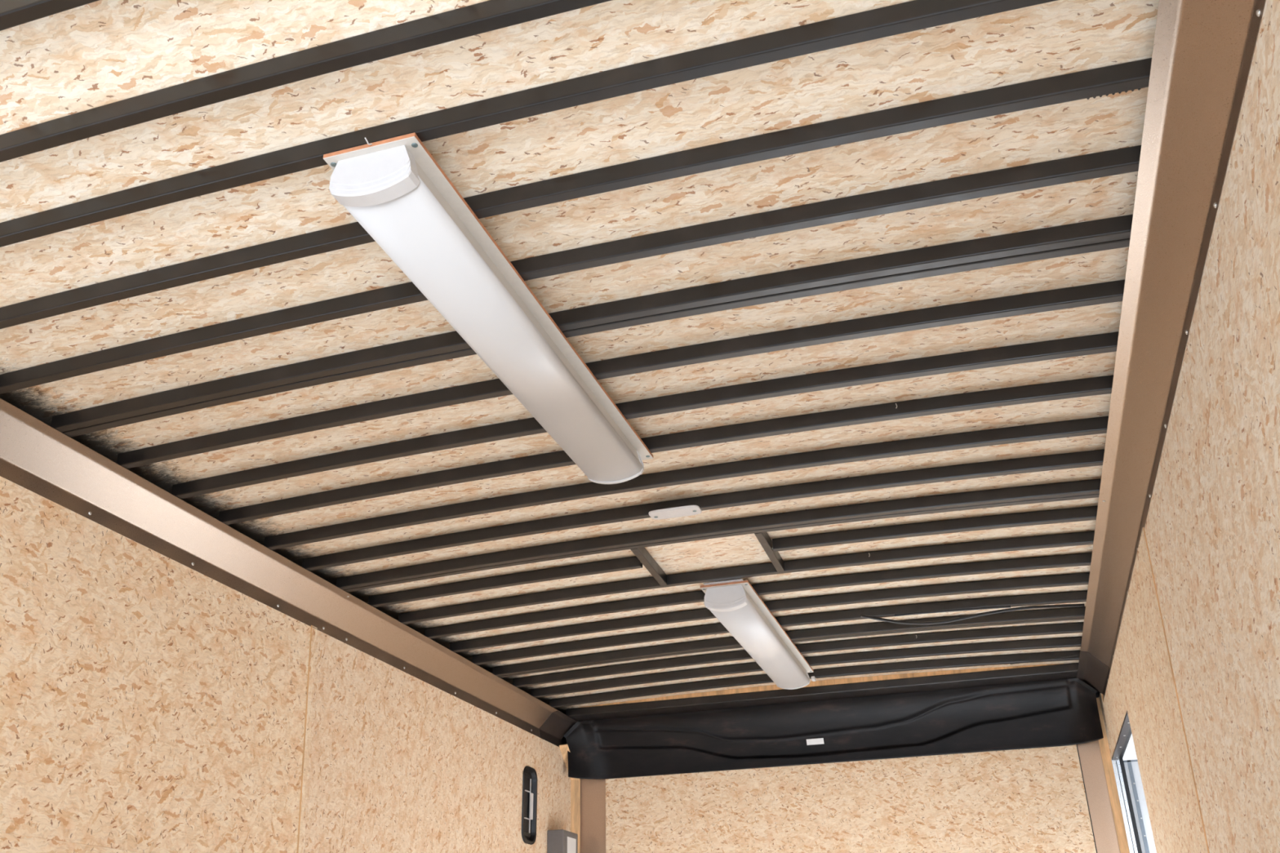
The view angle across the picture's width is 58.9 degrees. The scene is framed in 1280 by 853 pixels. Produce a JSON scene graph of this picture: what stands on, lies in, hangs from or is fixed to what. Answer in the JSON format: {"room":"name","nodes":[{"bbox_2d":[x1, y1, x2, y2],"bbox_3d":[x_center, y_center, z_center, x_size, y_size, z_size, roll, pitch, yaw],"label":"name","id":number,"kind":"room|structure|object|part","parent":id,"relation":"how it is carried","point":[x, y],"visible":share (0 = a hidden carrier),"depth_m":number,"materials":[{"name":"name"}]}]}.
{"room":"cargo trailer interior","nodes":[
{"label":"cargo trailer interior","id":0,"kind":"room"},
{"bbox_2d":[0,475,580,852],"bbox_3d":[-1.260,1.119,2.564,0.080,2.080,6.400,-9,-27,15],"label":"wall","id":1,"kind":"structure","parent":0,"point":[149,703],"depth_m":3.06,"materials":[{"name":"beige wood"}]},
{"bbox_3d":[-1.319,1.425,2.188,0.014,1.201,2.074,-9,-27,15],"label":"wall panel","id":2,"kind":"part","parent":1,"relation":"part of","materials":[{"name":"beige wood"}]},
{"bbox_3d":[-1.622,0.687,1.514,0.012,1.936,4.020,-9,-27,15],"label":"wall panel","id":3,"kind":"part","parent":1,"relation":"part of","materials":[{"name":"beige wood"}]},
{"bbox_2d":[0,398,577,746],"bbox_3d":[-1.272,0.212,2.872,0.096,0.120,6.160,-9,-27,15],"label":"trim","id":4,"kind":"structure","parent":1,"relation":"attached to","point":[35,456],"depth_m":3.23,"materials":[{"name":"brown metal"}]},
{"bbox_3d":[-0.680,1.989,4.182,0.012,1.936,2.332,-9,-27,15],"label":"wall panel","id":5,"kind":"part","parent":1,"relation":"part of","materials":[{"name":"beige wood"}]},
{"bbox_2d":[521,765,537,844],"bbox_3d":[-0.494,1.677,5.023,0.018,0.327,0.160,-9,-27,15],"label":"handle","id":6,"kind":"object","parent":1,"relation":"in","point":[529,805],"visible":1,"depth_m":5.04,"materials":[{"name":"black plastic"}]},
{"bbox_3d":[-0.488,1.686,5.042,0.004,0.230,0.004,-9,-27,15],"label":"rod","id":7,"kind":"part","parent":6,"relation":"part of","materials":[{"name":"grey plastic"}]},
{"bbox_3d":[-0.485,1.693,5.056,0.008,0.112,0.028,-9,-27,15],"label":"slide plate","id":8,"kind":"part","parent":6,"relation":"part of","materials":[{"name":"grey plastic"}]},
{"bbox_2d":[546,829,577,852],"bbox_3d":[-0.354,1.995,5.186,0.079,0.266,0.190,-9,-27,15],"label":"switch box","id":9,"kind":"object","parent":1,"relation":"attached to","point":[559,841],"visible":1,"depth_m":5.15,"materials":[{"name":"grey plastic"}]},
{"bbox_2d":[0,0,1159,724],"bbox_3d":[-0.090,-0.007,2.731,2.520,0.041,6.450,-9,-27,15],"label":"ceiling","id":10,"kind":"structure","parent":0,"point":[99,53],"depth_m":2.09,"materials":[{"name":"beige wood"}]},
{"bbox_2d":[0,0,98,31],"bbox_3d":[-0.537,-0.607,1.453,2.329,0.059,0.024,-9,-27,15],"label":"rafter","id":11,"kind":"object","parent":10,"relation":"attached to","point":[13,13],"visible":1,"depth_m":1.53,"materials":[{"name":"black metal"}]},
{"bbox_2d":[0,0,611,162],"bbox_3d":[-0.472,-0.517,1.637,2.329,0.059,0.024,-9,-27,15],"label":"rafter","id":12,"kind":"object","parent":10,"relation":"attached to","point":[479,18],"visible":1,"depth_m":1.64,"materials":[{"name":"black metal"}]},
{"bbox_2d":[323,132,653,484],"bbox_3d":[-0.233,-0.141,2.297,0.161,0.084,1.262,-9,-27,15],"label":"ceiling lamp","id":13,"kind":"object","parent":10,"relation":"attached to","point":[394,188],"visible":1,"depth_m":2.05,"materials":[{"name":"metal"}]},
{"bbox_2d":[368,555,642,607],"bbox_3d":[-0.454,0.511,3.711,0.963,0.059,0.024,-9,-27,15],"label":"rafter","id":14,"kind":"object","parent":10,"relation":"attached to","point":[630,562],"visible":0.98,"depth_m":3.70,"materials":[{"name":"black metal"}]},
{"bbox_2d":[0,0,1057,247],"bbox_3d":[-0.418,-0.443,1.789,2.329,0.059,0.024,-9,-27,15],"label":"rafter","id":15,"kind":"object","parent":10,"relation":"attached to","point":[915,15],"visible":0.98,"depth_m":1.71,"materials":[{"name":"black metal"}]},
{"bbox_2d":[0,145,1141,394],"bbox_3d":[-0.294,-0.271,2.141,2.329,0.059,0.024,-9,-27,15],"label":"rafter","id":16,"kind":"object","parent":10,"relation":"attached to","point":[1125,160],"visible":0.92,"depth_m":2.05,"materials":[{"name":"black metal"}]},
{"bbox_2d":[0,57,1151,328],"bbox_3d":[-0.354,-0.354,1.970,2.329,0.059,0.029,-9,-27,15],"label":"rafter","id":17,"kind":"object","parent":10,"relation":"attached to","point":[1133,75],"visible":0.89,"depth_m":1.85,"materials":[{"name":"black metal"}]},
{"bbox_2d":[50,214,1133,432],"bbox_3d":[-0.236,-0.190,2.307,2.329,0.059,0.024,-9,-27,15],"label":"rafter","id":18,"kind":"object","parent":10,"relation":"attached to","point":[1118,228],"visible":0.94,"depth_m":2.22,"materials":[{"name":"black metal"}]},
{"bbox_2d":[62,238,1129,437],"bbox_3d":[-0.227,-0.178,2.330,2.329,0.059,0.024,-9,-27,15],"label":"rafter","id":19,"kind":"object","parent":10,"relation":"attached to","point":[1120,243],"visible":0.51,"depth_m":2.24,"materials":[{"name":"black metal"}]},
{"bbox_2d":[116,280,1124,468],"bbox_3d":[-0.170,-0.099,2.492,2.329,0.059,0.024,-9,-27,15],"label":"rafter","id":20,"kind":"object","parent":10,"relation":"attached to","point":[1109,291],"visible":0.91,"depth_m":2.41,"materials":[{"name":"black metal"}]},
{"bbox_2d":[171,331,1119,498],"bbox_3d":[-0.108,-0.014,2.667,2.329,0.059,0.024,-9,-27,15],"label":"rafter","id":21,"kind":"object","parent":10,"relation":"attached to","point":[1106,342],"visible":0.9,"depth_m":2.59,"materials":[{"name":"black metal"}]},
{"bbox_2d":[630,547,666,586],"bbox_3d":[0.030,0.433,3.599,0.024,0.035,0.362,-8,-27,13],"label":"tube","id":22,"kind":"object","parent":10,"relation":"attached to","point":[643,556],"visible":0.82,"depth_m":3.59,"materials":[{"name":"black metal"}]},
{"bbox_2d":[218,375,1113,524],"bbox_3d":[-0.049,0.069,2.836,2.329,0.059,0.024,-9,-27,15],"label":"rafter","id":23,"kind":"object","parent":10,"relation":"attached to","point":[1100,385],"visible":0.94,"depth_m":2.76,"materials":[{"name":"black metal"}]},
{"bbox_2d":[263,416,1108,550],"bbox_3d":[0.016,0.158,3.020,2.329,0.059,0.024,-9,-27,15],"label":"rafter","id":24,"kind":"object","parent":10,"relation":"attached to","point":[1097,425],"visible":0.98,"depth_m":2.97,"materials":[{"name":"black metal"}]},
{"bbox_2d":[302,449,1104,570],"bbox_3d":[0.076,0.241,3.189,2.329,0.059,0.024,-9,-27,15],"label":"rafter","id":25,"kind":"object","parent":10,"relation":"attached to","point":[1091,458],"visible":1,"depth_m":3.13,"materials":[{"name":"black metal"}]},
{"bbox_2d":[648,505,702,519],"bbox_3d":[0.098,0.242,3.168,0.146,0.008,0.063,-9,-27,15],"label":"cover plate","id":26,"kind":"object","parent":25,"relation":"attached to","point":[689,510],"visible":1,"depth_m":3.16,"materials":[{"name":"grey plastic"}]},
{"bbox_2d":[336,478,1101,590],"bbox_3d":[0.136,0.323,3.358,2.329,0.059,0.024,-9,-27,15],"label":"rafter","id":27,"kind":"object","parent":10,"relation":"attached to","point":[1092,486],"visible":1,"depth_m":3.31,"materials":[{"name":"black metal"}]},
{"bbox_2d":[343,493,1099,592],"bbox_3d":[0.144,0.335,3.381,2.329,0.059,0.024,-9,-27,15],"label":"rafter","id":28,"kind":"object","parent":10,"relation":"attached to","point":[1095,495],"visible":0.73,"depth_m":3.34,"materials":[{"name":"black metal"}]},
{"bbox_2d":[398,531,1094,624],"bbox_3d":[0.261,0.496,3.712,2.329,0.059,0.024,-9,-27,15],"label":"rafter","id":29,"kind":"object","parent":10,"relation":"attached to","point":[1086,538],"visible":0.98,"depth_m":3.67,"materials":[{"name":"black metal"}]},
{"bbox_2d":[700,580,813,689],"bbox_3d":[0.467,0.817,4.260,0.161,0.084,1.262,-9,-27,15],"label":"ceiling lamp","id":30,"kind":"object","parent":10,"relation":"attached to","point":[737,606],"visible":1,"depth_m":4.04,"materials":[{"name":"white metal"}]},
{"bbox_2d":[702,578,743,585],"bbox_3d":[0.273,0.512,3.727,0.132,0.002,0.018,-9,-27,15],"label":"strap","id":31,"kind":"object","parent":30,"relation":"attached to","point":[739,580],"visible":1,"depth_m":3.72,"materials":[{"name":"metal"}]},
{"bbox_2d":[424,552,1092,639],"bbox_3d":[0.321,0.580,3.883,2.329,0.059,0.024,-9,-27,15],"label":"rafter","id":32,"kind":"object","parent":10,"relation":"attached to","point":[1077,559],"visible":0.91,"depth_m":3.82,"materials":[{"name":"black metal"}]},
{"bbox_2d":[754,532,784,572],"bbox_3d":[0.400,0.375,3.497,0.024,0.035,0.362,-9,-27,15],"label":"tube","id":33,"kind":"object","parent":10,"relation":"attached to","point":[763,538],"visible":0.82,"depth_m":3.48,"materials":[{"name":"black metal"}]},
{"bbox_2d":[449,572,1089,652],"bbox_3d":[0.383,0.665,4.057,2.329,0.059,0.024,-9,-27,15],"label":"rafter","id":34,"kind":"object","parent":10,"relation":"attached to","point":[1077,579],"visible":0.91,"depth_m":3.99,"materials":[{"name":"black metal"}]},
{"bbox_2d":[471,590,1087,665],"bbox_3d":[0.444,0.749,4.230,2.329,0.059,0.024,-9,-27,15],"label":"rafter","id":35,"kind":"object","parent":10,"relation":"attached to","point":[1075,596],"visible":0.91,"depth_m":4.18,"materials":[{"name":"black metal"}]},
{"bbox_2d":[894,605,1010,616],"bbox_3d":[1.105,0.653,4.019,0.400,0.019,0.016,-9,-27,15],"label":"cable","id":36,"kind":"object","parent":35,"relation":"attached to","point":[1002,606],"visible":1,"depth_m":4.01,"materials":[{"name":"black plastic"}]},
{"bbox_2d":[860,603,1084,624],"bbox_3d":[1.182,0.669,4.059,0.774,0.039,0.081,-7,-27,11],"label":"cable","id":37,"kind":"object","parent":35,"relation":"attached to","point":[1082,604],"visible":1,"depth_m":4.05,"materials":[{"name":"black plastic"}]},
{"bbox_2d":[493,606,1085,676],"bbox_3d":[0.503,0.832,4.399,2.329,0.059,0.024,-9,-27,15],"label":"rafter","id":38,"kind":"object","parent":10,"relation":"attached to","point":[1070,612],"visible":0.89,"depth_m":4.35,"materials":[{"name":"black metal"}]},
{"bbox_2d":[498,617,1084,677],"bbox_3d":[0.512,0.844,4.423,2.329,0.059,0.024,-9,-27,15],"label":"rafter","id":39,"kind":"object","parent":10,"relation":"attached to","point":[1073,619],"visible":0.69,"depth_m":4.36,"materials":[{"name":"black metal"}]},
{"bbox_2d":[512,622,1084,687],"bbox_3d":[0.566,0.919,4.577,2.329,0.059,0.024,-9,-27,15],"label":"rafter","id":40,"kind":"object","parent":10,"relation":"attached to","point":[1068,628],"visible":0.94,"depth_m":4.52,"materials":[{"name":"black metal"}]},
{"bbox_2d":[531,636,1081,697],"bbox_3d":[0.629,1.006,4.754,2.329,0.059,0.024,-9,-27,15],"label":"rafter","id":41,"kind":"object","parent":10,"relation":"attached to","point":[1073,642],"visible":0.91,"depth_m":4.70,"materials":[{"name":"black metal"}]},
{"bbox_2d":[549,650,1079,707],"bbox_3d":[0.695,1.097,4.941,2.329,0.059,0.024,-9,-27,15],"label":"rafter","id":42,"kind":"object","parent":10,"relation":"attached to","point":[1015,658],"visible":0.93,"depth_m":4.89,"materials":[{"name":"black metal"}]},
{"bbox_2d":[565,662,1078,721],"bbox_3d":[0.780,1.214,5.182,2.326,0.059,0.160,-9,-27,15],"label":"rafter","id":43,"kind":"object","parent":10,"relation":"attached to","point":[948,679],"visible":0.99,"depth_m":5.10,"materials":[{"name":"black metal"}]},
{"bbox_2d":[772,506,1097,551],"bbox_3d":[0.858,0.304,3.348,0.942,0.058,0.024,-9,-27,15],"label":"rafter","id":44,"kind":"object","parent":10,"relation":"attached to","point":[1082,513],"visible":0.99,"depth_m":3.33,"materials":[{"name":"black metal"}]},
{"bbox_2d":[1009,654,1076,664],"bbox_3d":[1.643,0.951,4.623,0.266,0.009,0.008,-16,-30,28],"label":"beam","id":45,"kind":"structure","parent":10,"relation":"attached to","point":[1074,655],"depth_m":4.62,"materials":[{"name":"black metal"}]},
{"bbox_2d":[573,680,1119,852],"bbox_3d":[0.875,2.251,4.936,2.560,2.080,0.059,-9,-27,15],"label":"wall","id":46,"kind":"structure","parent":0,"point":[1048,799],"depth_m":5.11,"materials":[{"name":"beige wood"}]},
{"bbox_3d":[-0.226,2.499,5.189,0.154,1.900,0.003,-9,-27,15],"label":"corner panel","id":47,"kind":"part","parent":46,"relation":"part of","materials":[{"name":"beige paint"}]},
{"bbox_2d":[563,677,1103,779],"bbox_3d":[0.819,1.402,5.218,2.444,0.257,0.197,-9,-27,15],"label":"liner","id":48,"kind":"object","parent":46,"relation":"attached to","point":[1056,713],"visible":1,"depth_m":5.24,"materials":[{"name":"black plastic"}]},
{"bbox_3d":[0.888,2.342,4.861,2.178,1.850,0.012,-9,-27,15],"label":"wall panel","id":49,"kind":"part","parent":46,"relation":"part of","materials":[{"name":"beige wood"}]},
{"bbox_3d":[1.989,2.150,4.577,0.118,1.900,0.003,-9,-27,15],"label":"corner panel","id":50,"kind":"part","parent":46,"relation":"part of","materials":[{"name":"beige paint"}]},
{"bbox_2d":[1096,0,1279,852],"bbox_3d":[1.104,0.747,1.911,0.080,2.080,6.400,-9,-27,15],"label":"wall","id":51,"kind":"structure","parent":0,"point":[1195,669],"depth_m":2.09,"materials":[{"name":"beige wood"}]},
{"bbox_2d":[1111,710,1137,852],"bbox_3d":[1.894,1.980,4.034,0.030,1.724,1.024,-9,-27,15],"label":"trim","id":52,"kind":"structure","parent":51,"relation":"attached to","point":[1126,726],"depth_m":4.72,"materials":[{"name":"metal"}]},
{"bbox_2d":[1123,759,1156,852],"bbox_3d":[2.482,2.088,4.403,0.860,1.598,0.040,-9,-27,15],"label":"door","id":53,"kind":"structure","parent":51,"relation":"in","point":[1140,811],"depth_m":4.76,"materials":[{"name":"white metal"}]},
{"bbox_3d":[1.690,1.592,3.539,0.016,1.990,2.331,-9,-27,15],"label":"wall panel","id":54,"kind":"part","parent":51,"relation":"part of","materials":[{"name":"beige wood"}]},
{"bbox_2d":[1076,0,1266,698],"bbox_3d":[1.010,-0.146,2.246,0.096,0.120,6.170,-9,-27,15],"label":"trim","id":55,"kind":"structure","parent":51,"relation":"attached to","point":[1203,51],"depth_m":1.98,"materials":[{"name":"brown metal"}]}
]}

